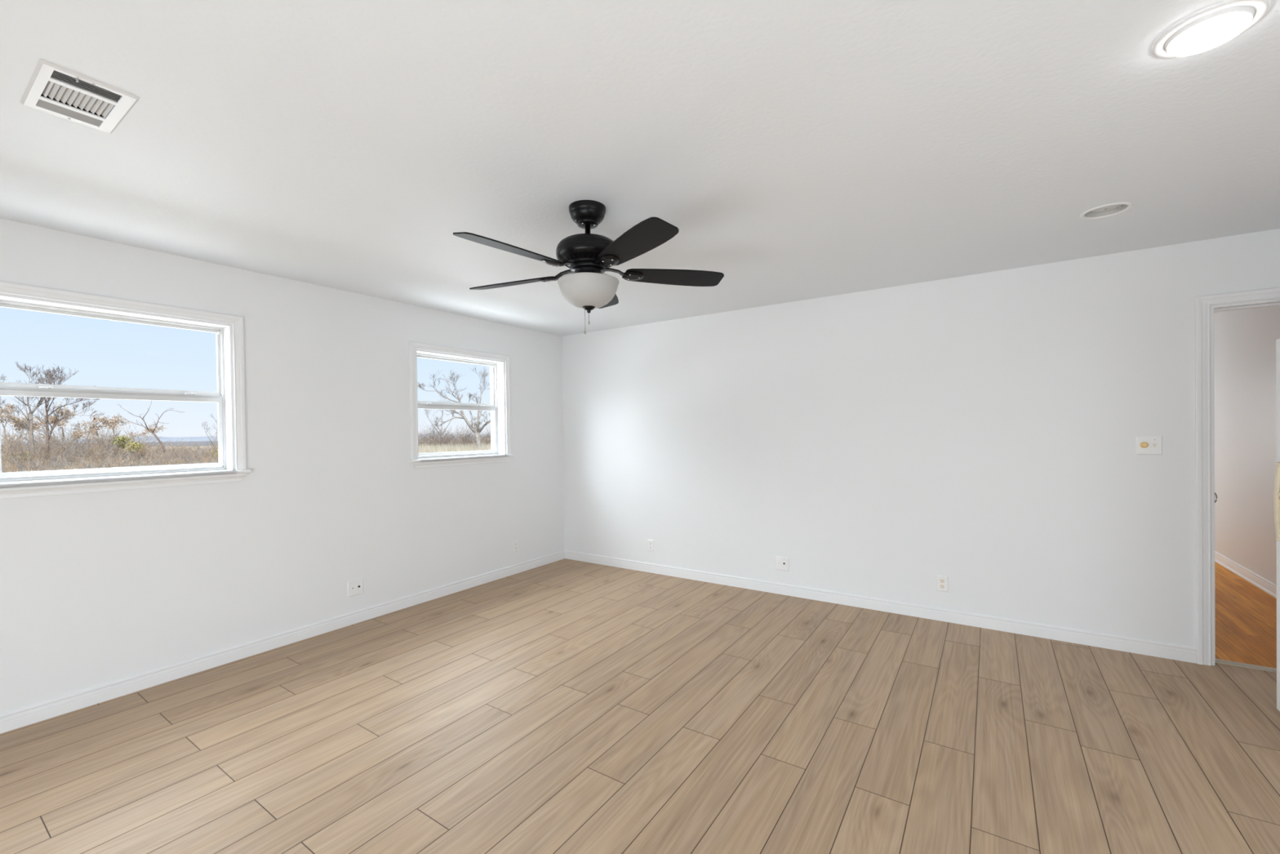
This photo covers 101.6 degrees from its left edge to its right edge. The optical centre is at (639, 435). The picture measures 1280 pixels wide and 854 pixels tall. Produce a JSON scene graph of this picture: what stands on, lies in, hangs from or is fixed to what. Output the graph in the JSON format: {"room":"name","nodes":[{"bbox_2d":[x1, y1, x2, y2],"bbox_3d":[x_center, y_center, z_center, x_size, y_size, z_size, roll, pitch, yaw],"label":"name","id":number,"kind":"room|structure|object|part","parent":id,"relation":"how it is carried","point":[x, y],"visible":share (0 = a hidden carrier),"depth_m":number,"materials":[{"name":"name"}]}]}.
{"room":"empty bedroom","nodes":[
{"label":"empty bedroom","id":0,"kind":"room"},
{"bbox_2d":[0,217,564,713],"bbox_3d":[-2.525,0.170,3.421,0.200,2.440,5.980,0,1,34],"label":"wall","id":1,"kind":"structure","parent":0,"point":[96,588],"depth_m":3.43,"materials":[{"name":"paint"}]},
{"bbox_2d":[0,280,251,499],"bbox_3d":[-2.853,-0.224,2.889,0.223,1.034,1.104,0,1,34],"label":"window","id":2,"kind":"structure","parent":1,"relation":"in","point":[64,482],"depth_m":2.92,"materials":[{"name":"paint"}]},
{"bbox_3d":[-2.905,-0.447,2.920,0.019,0.425,0.908,0,1,34],"label":"sash","id":3,"kind":"part","parent":2,"relation":"part of","materials":[{"name":"white metal"}]},
{"bbox_3d":[-2.874,-0.236,2.902,0.008,0.019,0.908,0,1,34],"label":"lift rail","id":4,"kind":"part","parent":2,"relation":"part of","materials":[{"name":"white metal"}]},
{"bbox_3d":[-2.881,-0.025,2.912,0.018,0.440,0.908,0,1,34],"label":"sash","id":5,"kind":"part","parent":2,"relation":"part of","materials":[{"name":"white metal"}]},
{"bbox_2d":[0,550,564,733],"bbox_3d":[-2.410,1.343,3.389,0.013,0.090,5.700,0,1,34],"label":"baseboard","id":6,"kind":"structure","parent":1,"relation":"attached to","point":[13,719],"depth_m":3.20,"materials":[{"name":"paint"}]},
{"bbox_2d":[346,577,363,597],"bbox_3d":[-2.096,1.120,3.856,0.016,0.114,0.116,0,1,34],"label":"wall plate","id":7,"kind":"object","parent":1,"relation":"attached to","point":[355,587],"visible":1,"depth_m":3.85,"materials":[{"name":"white plastic"}]},
{"bbox_2d":[408,341,514,468],"bbox_3d":[-1.630,-0.257,4.713,0.223,1.034,1.091,0,1,34],"label":"window","id":8,"kind":"structure","parent":1,"relation":"in","point":[500,406],"depth_m":4.78,"materials":[{"name":"paint"}]},
{"bbox_3d":[-1.682,-0.481,4.744,0.019,0.425,0.895,0,1,34],"label":"sash","id":9,"kind":"part","parent":8,"relation":"part of","materials":[{"name":"white metal"}]},
{"bbox_3d":[-1.650,-0.269,4.726,0.008,0.019,0.895,0,1,34],"label":"lift rail","id":10,"kind":"part","parent":8,"relation":"part of","materials":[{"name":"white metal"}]},
{"bbox_3d":[-1.686,-0.260,4.751,0.087,0.891,0.921,0,1,34],"label":"frame","id":11,"kind":"part","parent":8,"relation":"part of","materials":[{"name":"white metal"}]},
{"bbox_3d":[-1.658,-0.058,4.736,0.018,0.440,0.895,0,1,34],"label":"sash","id":12,"kind":"part","parent":8,"relation":"part of","materials":[{"name":"white metal"}]},
{"bbox_2d":[512,539,518,552],"bbox_3d":[-1.228,1.087,5.157,0.008,0.114,0.070,0,1,34],"label":"wall outlet","id":13,"kind":"object","parent":1,"relation":"attached to","point":[515,543],"visible":1,"depth_m":5.15,"materials":[{"name":"white plastic"}]},
{"bbox_2d":[0,0,1279,336],"bbox_3d":[-0.102,-1.227,1.771,6.080,0.320,5.980,0,1,34],"label":"ceiling","id":14,"kind":"structure","parent":0,"point":[795,150],"depth_m":1.87,"materials":[{"name":"paint"}]},
{"bbox_2d":[19,58,140,133],"bbox_3d":[-1.741,-1.096,1.623,0.332,0.136,0.206,0,1,34],"label":"ceiling vent","id":15,"kind":"object","parent":14,"relation":"in","point":[53,89],"visible":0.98,"depth_m":1.62,"materials":[{"name":"metal"}]},
{"bbox_3d":[-1.615,-1.034,1.545,0.012,0.010,0.072,0,1,34],"label":"damper lever","id":16,"kind":"part","parent":15,"relation":"part of","materials":[{"name":"white metal"}]},
{"bbox_2d":[453,200,724,334],"bbox_3d":[-0.278,-0.774,2.443,1.280,0.594,1.267,0,1,34],"label":"ceiling fan","id":17,"kind":"object","parent":14,"relation":"hanging from","point":[588,255],"visible":1,"depth_m":2.36,"materials":[{"name":"black metal"}]},
{"bbox_3d":[-0.518,-0.763,2.140,0.142,0.038,0.490,0,1,41],"label":"blade","id":18,"kind":"part","parent":17,"relation":"part of","materials":[{"name":"black wood"}]},
{"bbox_3d":[-0.630,-0.766,2.621,0.490,0.038,0.142,-1,1,23],"label":"blade","id":19,"kind":"part","parent":17,"relation":"part of","materials":[{"name":"black wood"}]},
{"bbox_3d":[-0.257,-0.543,2.440,0.006,0.137,0.006,0,1,34],"label":"pull chain","id":20,"kind":"part","parent":17,"relation":"part of","materials":[{"name":"metal"}]},
{"bbox_3d":[-0.242,-0.667,2.459,0.290,0.123,0.290,0,1,34],"label":"lamp shade","id":21,"kind":"part","parent":17,"relation":"part of","materials":[{"name":"white glass"}]},
{"bbox_3d":[-0.243,-0.734,2.458,0.268,0.008,0.268,0,1,34],"label":"fitter plate","id":22,"kind":"part","parent":17,"relation":"part of","materials":[{"name":"black metal"}]},
{"bbox_3d":[-0.208,-0.774,2.876,0.142,0.038,0.490,-1,1,5],"label":"blade","id":23,"kind":"part","parent":17,"relation":"part of","materials":[{"name":"black wood"}]},
{"bbox_3d":[-0.026,-0.769,2.098,0.142,0.038,0.490,-1,1,-31],"label":"blade","id":24,"kind":"part","parent":17,"relation":"part of","materials":[{"name":"black wood"}]},
{"bbox_3d":[0.166,-0.776,2.553,0.490,0.038,0.142,-1,1,-13],"label":"blade","id":25,"kind":"part","parent":17,"relation":"part of","materials":[{"name":"black wood"}]},
{"bbox_2d":[1080,201,1133,219],"bbox_3d":[2.286,-1.142,2.565,0.196,0.084,0.196,0,1,34],"label":"recessed light","id":26,"kind":"object","parent":14,"relation":"in","point":[1116,208],"visible":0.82,"depth_m":2.58,"materials":[{"name":"paint"}]},
{"bbox_2d":[1151,0,1270,58],"bbox_3d":[1.513,-1.070,1.392,0.212,0.030,0.212,0,1,34],"label":"recessed light","id":27,"kind":"object","parent":14,"relation":"in","point":[1209,28],"visible":1,"depth_m":1.36,"materials":[{"name":"paint"}]},
{"bbox_2d":[0,558,1279,853],"bbox_3d":[-0.052,1.382,1.755,5.770,0.020,5.930,0,1,34],"label":"floor","id":28,"kind":"structure","parent":0,"point":[563,706],"depth_m":2.34,"materials":[{"name":"brown wood"}]},
{"bbox_2d":[1215,658,1276,672],"bbox_3d":[3.645,1.319,2.867,0.696,0.029,0.062,0,1,34],"label":"threshold","id":29,"kind":"object","parent":28,"relation":"on","point":[1217,660],"depth_m":2.98,"materials":[{"name":"beige wood"}]},
{"bbox_2d":[561,228,1279,647],"bbox_3d":[1.582,0.108,4.194,5.760,2.440,0.120,0,1,34],"label":"wall","id":30,"kind":"structure","parent":0,"point":[980,432],"depth_m":3.76,"materials":[{"name":"paint"}]},
{"bbox_2d":[648,539,653,551],"bbox_3d":[0.105,1.073,5.125,0.070,0.114,0.008,0,1,34],"label":"wall outlet","id":31,"kind":"object","parent":30,"relation":"attached to","point":[651,542],"visible":1,"depth_m":5.12,"materials":[{"name":"white plastic"}]},
{"bbox_2d":[775,555,789,571],"bbox_3d":[1.192,1.073,4.391,0.116,0.114,0.016,0,1,34],"label":"wall plate","id":32,"kind":"object","parent":30,"relation":"attached to","point":[781,562],"visible":1,"depth_m":4.39,"materials":[{"name":"white plastic"}]},
{"bbox_2d":[564,550,1196,663],"bbox_3d":[1.198,1.286,4.393,4.888,0.090,0.013,0,1,34],"label":"baseboard","id":33,"kind":"structure","parent":30,"relation":"attached to","point":[1129,644],"depth_m":3.79,"materials":[{"name":"paint"}]},
{"bbox_2d":[936,574,948,591],"bbox_3d":[2.165,1.057,3.742,0.072,0.114,0.008,0,1,34],"label":"wall outlet","id":34,"kind":"object","parent":30,"relation":"attached to","point":[941,580],"visible":1,"depth_m":3.74,"materials":[{"name":"white plastic"}]},
{"bbox_2d":[1136,435,1162,454],"bbox_3d":[3.047,0.056,3.123,0.116,0.114,0.026,0,1,34],"label":"switch plate","id":35,"kind":"object","parent":30,"relation":"attached to","point":[1145,445],"visible":1,"depth_m":3.13,"materials":[{"name":"white plastic"}]},
{"bbox_3d":[3.026,0.054,3.133,0.037,0.037,0.020,0,1,34],"label":"dimmer knob","id":36,"kind":"part","parent":35,"relation":"part of","materials":[{"name":"beige plastic"}]},
{"bbox_2d":[1194,287,1279,666],"bbox_3d":[3.606,0.253,2.828,0.866,2.122,0.138,0,1,34],"label":"door frame","id":37,"kind":"structure","parent":30,"relation":"in","point":[1206,306],"depth_m":3.00,"materials":[{"name":"paint"}]},
{"bbox_2d":[1214,561,1276,668],"bbox_3d":[4.495,1.309,5.392,2.350,0.059,5.082,0,1,34],"label":"floor","id":38,"kind":"structure","parent":0,"point":[1246,615],"depth_m":3.67,"materials":[{"name":"orange wood"}]},
{"bbox_2d":[1213,306,1279,584],"bbox_3d":[5.538,0.035,4.743,0.120,2.570,5.200,0,1,34],"label":"wall","id":39,"kind":"structure","parent":0,"point":[1245,340],"depth_m":4.65,"materials":[{"name":"paint"}]},
{"bbox_2d":[1214,551,1276,598],"bbox_3d":[5.460,1.227,4.745,0.026,0.090,5.079,0,1,34],"label":"baseboard","id":40,"kind":"structure","parent":39,"relation":"attached to","point":[1260,582],"depth_m":4.62,"materials":[{"name":"paint"}]},
{"bbox_2d":[1273,338,1279,711],"bbox_3d":[3.052,0.430,1.954,0.705,1.799,0.707,0,1,34],"label":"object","id":41,"kind":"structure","parent":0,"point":[1277,480],"depth_m":2.41,"materials":[{"name":"wood"}]},
{"bbox_3d":[2.925,0.303,2.382,0.018,0.364,0.096,0,1,34],"label":"handle","id":42,"kind":"part","parent":41,"relation":"part of","materials":[{"name":"beige metal"}]},
{"bbox_3d":[2.791,0.419,2.129,0.052,1.725,0.707,0,1,34],"label":"door","id":43,"kind":"part","parent":41,"relation":"part of","materials":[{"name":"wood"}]},
{"label":"outside","id":44,"kind":"structure","parent":0,"visible":0},
{"bbox_2d":[3,438,491,462],"bbox_3d":[-77.692,3.310,81.435,88.000,2.700,360.000,0,1,34],"label":"field","id":45,"kind":"structure","parent":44,"point":[491,438],"depth_m":79.84,"materials":[{"name":"brown plant"}]},
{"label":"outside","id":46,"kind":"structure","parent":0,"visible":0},
{"bbox_3d":[-26.689,2.027,23.118,61.700,0.100,280.000,0,1,34],"label":"ground","id":47,"kind":"structure","parent":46,"visible":0},
{"bbox_2d":[4,451,30,463],"bbox_3d":[-36.854,1.468,31.013,1.257,1.203,1.291,0,1,34],"label":"leafy bush","id":48,"kind":"object","parent":47,"relation":"on","point":[27,451],"visible":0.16,"depth_m":30.98,"materials":[{"name":"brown plant"}]},
{"bbox_2d":[0,361,65,470],"bbox_3d":[-35.142,-1.103,29.461,2.783,6.313,3.852,0,1,41],"label":"bare tree","id":49,"kind":"object","parent":47,"relation":"on","point":[26,426],"visible":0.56,"depth_m":29.91,"materials":[{"name":"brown plant"}]},
{"bbox_2d":[0,403,71,466],"bbox_3d":[-41.392,-0.299,34.261,2.542,4.793,5.559,0,1,41],"label":"leafy tree","id":50,"kind":"object","parent":47,"relation":"on","point":[53,418],"visible":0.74,"depth_m":34.58,"materials":[{"name":"orange plant"}]},
{"bbox_2d":[26,363,104,462],"bbox_3d":[-34.403,-1.180,31.349,2.406,6.407,3.212,0,1,41],"label":"bare tree","id":51,"kind":"object","parent":47,"relation":"on","point":[50,372],"visible":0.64,"depth_m":30.96,"materials":[{"name":"brown plant"}]},
{"bbox_2d":[12,399,124,458],"bbox_3d":[-40.559,-0.294,37.168,2.752,4.708,5.427,0,1,41],"label":"leafy tree","id":52,"kind":"object","parent":47,"relation":"on","point":[100,420],"visible":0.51,"depth_m":37.51,"materials":[{"name":"orange plant"}]},
{"bbox_2d":[0,417,218,472],"bbox_3d":[-37.326,0.599,30.955,38.959,3.611,24.941,-1,1,-32],"label":"scrub brush","id":53,"kind":"object","parent":47,"relation":"on","point":[95,449],"visible":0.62,"depth_m":30.82,"materials":[{"name":"brown plant"}]},
{"bbox_2d":[71,413,165,457],"bbox_3d":[-39.578,0.180,39.748,2.403,3.688,5.361,0,1,41],"label":"leafy tree","id":54,"kind":"object","parent":47,"relation":"on","point":[114,418],"visible":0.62,"depth_m":39.72,"materials":[{"name":"orange plant"}]},
{"bbox_2d":[110,434,135,460],"bbox_3d":[-36.731,0.943,37.139,1.281,2.125,1.236,-1,1,9],"label":"leafy bush","id":55,"kind":"object","parent":47,"relation":"on","point":[121,437],"visible":0.66,"depth_m":36.97,"materials":[{"name":"green plant"}]},
{"bbox_2d":[123,440,145,462],"bbox_3d":[-34.679,1.142,35.863,1.203,1.697,1.130,0,1,34],"label":"leafy bush","id":56,"kind":"object","parent":47,"relation":"on","point":[129,443],"visible":0.59,"depth_m":35.72,"materials":[{"name":"yellow plant"}]},
{"bbox_2d":[117,402,184,462],"bbox_3d":[-34.220,-0.312,36.617,3.532,4.633,1.176,-1,1,-42],"label":"bare tree","id":57,"kind":"object","parent":47,"relation":"on","point":[152,431],"visible":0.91,"depth_m":36.62,"materials":[{"name":"brown plant"}]},
{"bbox_2d":[201,413,217,451],"bbox_3d":[-37.173,-0.175,45.385,1.852,4.215,1.662,-1,1,10],"label":"bare tree","id":58,"kind":"object","parent":47,"relation":"on","point":[210,414],"visible":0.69,"depth_m":45.72,"materials":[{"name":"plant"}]},
{"bbox_2d":[210,448,218,460],"bbox_3d":[-30.220,1.377,37.437,1.257,1.098,1.281,0,1,34],"label":"leafy bush","id":59,"kind":"object","parent":47,"relation":"on","point":[212,448],"visible":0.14,"depth_m":37.13,"materials":[{"name":"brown plant"}]},
{"bbox_2d":[2,441,491,472],"bbox_3d":[-29.651,1.347,31.043,35.927,1.210,42.660,0,1,34],"label":"dry grass","id":60,"kind":"structure","parent":47,"relation":"on","point":[443,448],"depth_m":33.74,"materials":[{"name":"plant"}]},
{"bbox_2d":[424,399,454,444],"bbox_3d":[-19.738,-1.057,51.725,3.073,5.400,2.271,-1,1,-17],"label":"bare tree","id":61,"kind":"object","parent":47,"relation":"on","point":[444,399],"visible":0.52,"depth_m":51.59,"materials":[{"name":"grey plant"}]},
{"bbox_2d":[417,367,490,449],"bbox_3d":[-11.152,-1.537,35.244,7.524,6.447,2.602,-1,1,-17],"label":"bare tree","id":62,"kind":"object","parent":47,"relation":"on","point":[476,430],"visible":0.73,"depth_m":35.16,"materials":[{"name":"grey plant"}]},
{"bbox_2d":[417,418,491,448],"bbox_3d":[-14.864,0.149,49.992,27.383,3.890,16.664,-1,1,-8],"label":"scrub brush","id":63,"kind":"object","parent":47,"relation":"on","point":[462,439],"visible":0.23,"depth_m":46.51,"materials":[{"name":"brown plant"}]},
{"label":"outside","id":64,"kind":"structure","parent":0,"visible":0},
{"bbox_2d":[0,433,490,444],"bbox_3d":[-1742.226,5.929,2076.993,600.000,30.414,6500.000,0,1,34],"label":"hills","id":65,"kind":"structure","parent":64,"point":[162,438],"depth_m":1870.83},
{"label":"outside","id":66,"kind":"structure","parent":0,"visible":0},
{"bbox_2d":[2,435,489,450],"bbox_3d":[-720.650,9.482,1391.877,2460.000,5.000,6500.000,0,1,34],"label":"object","id":67,"kind":"structure","parent":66,"point":[203,442],"depth_m":1132.51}
]}

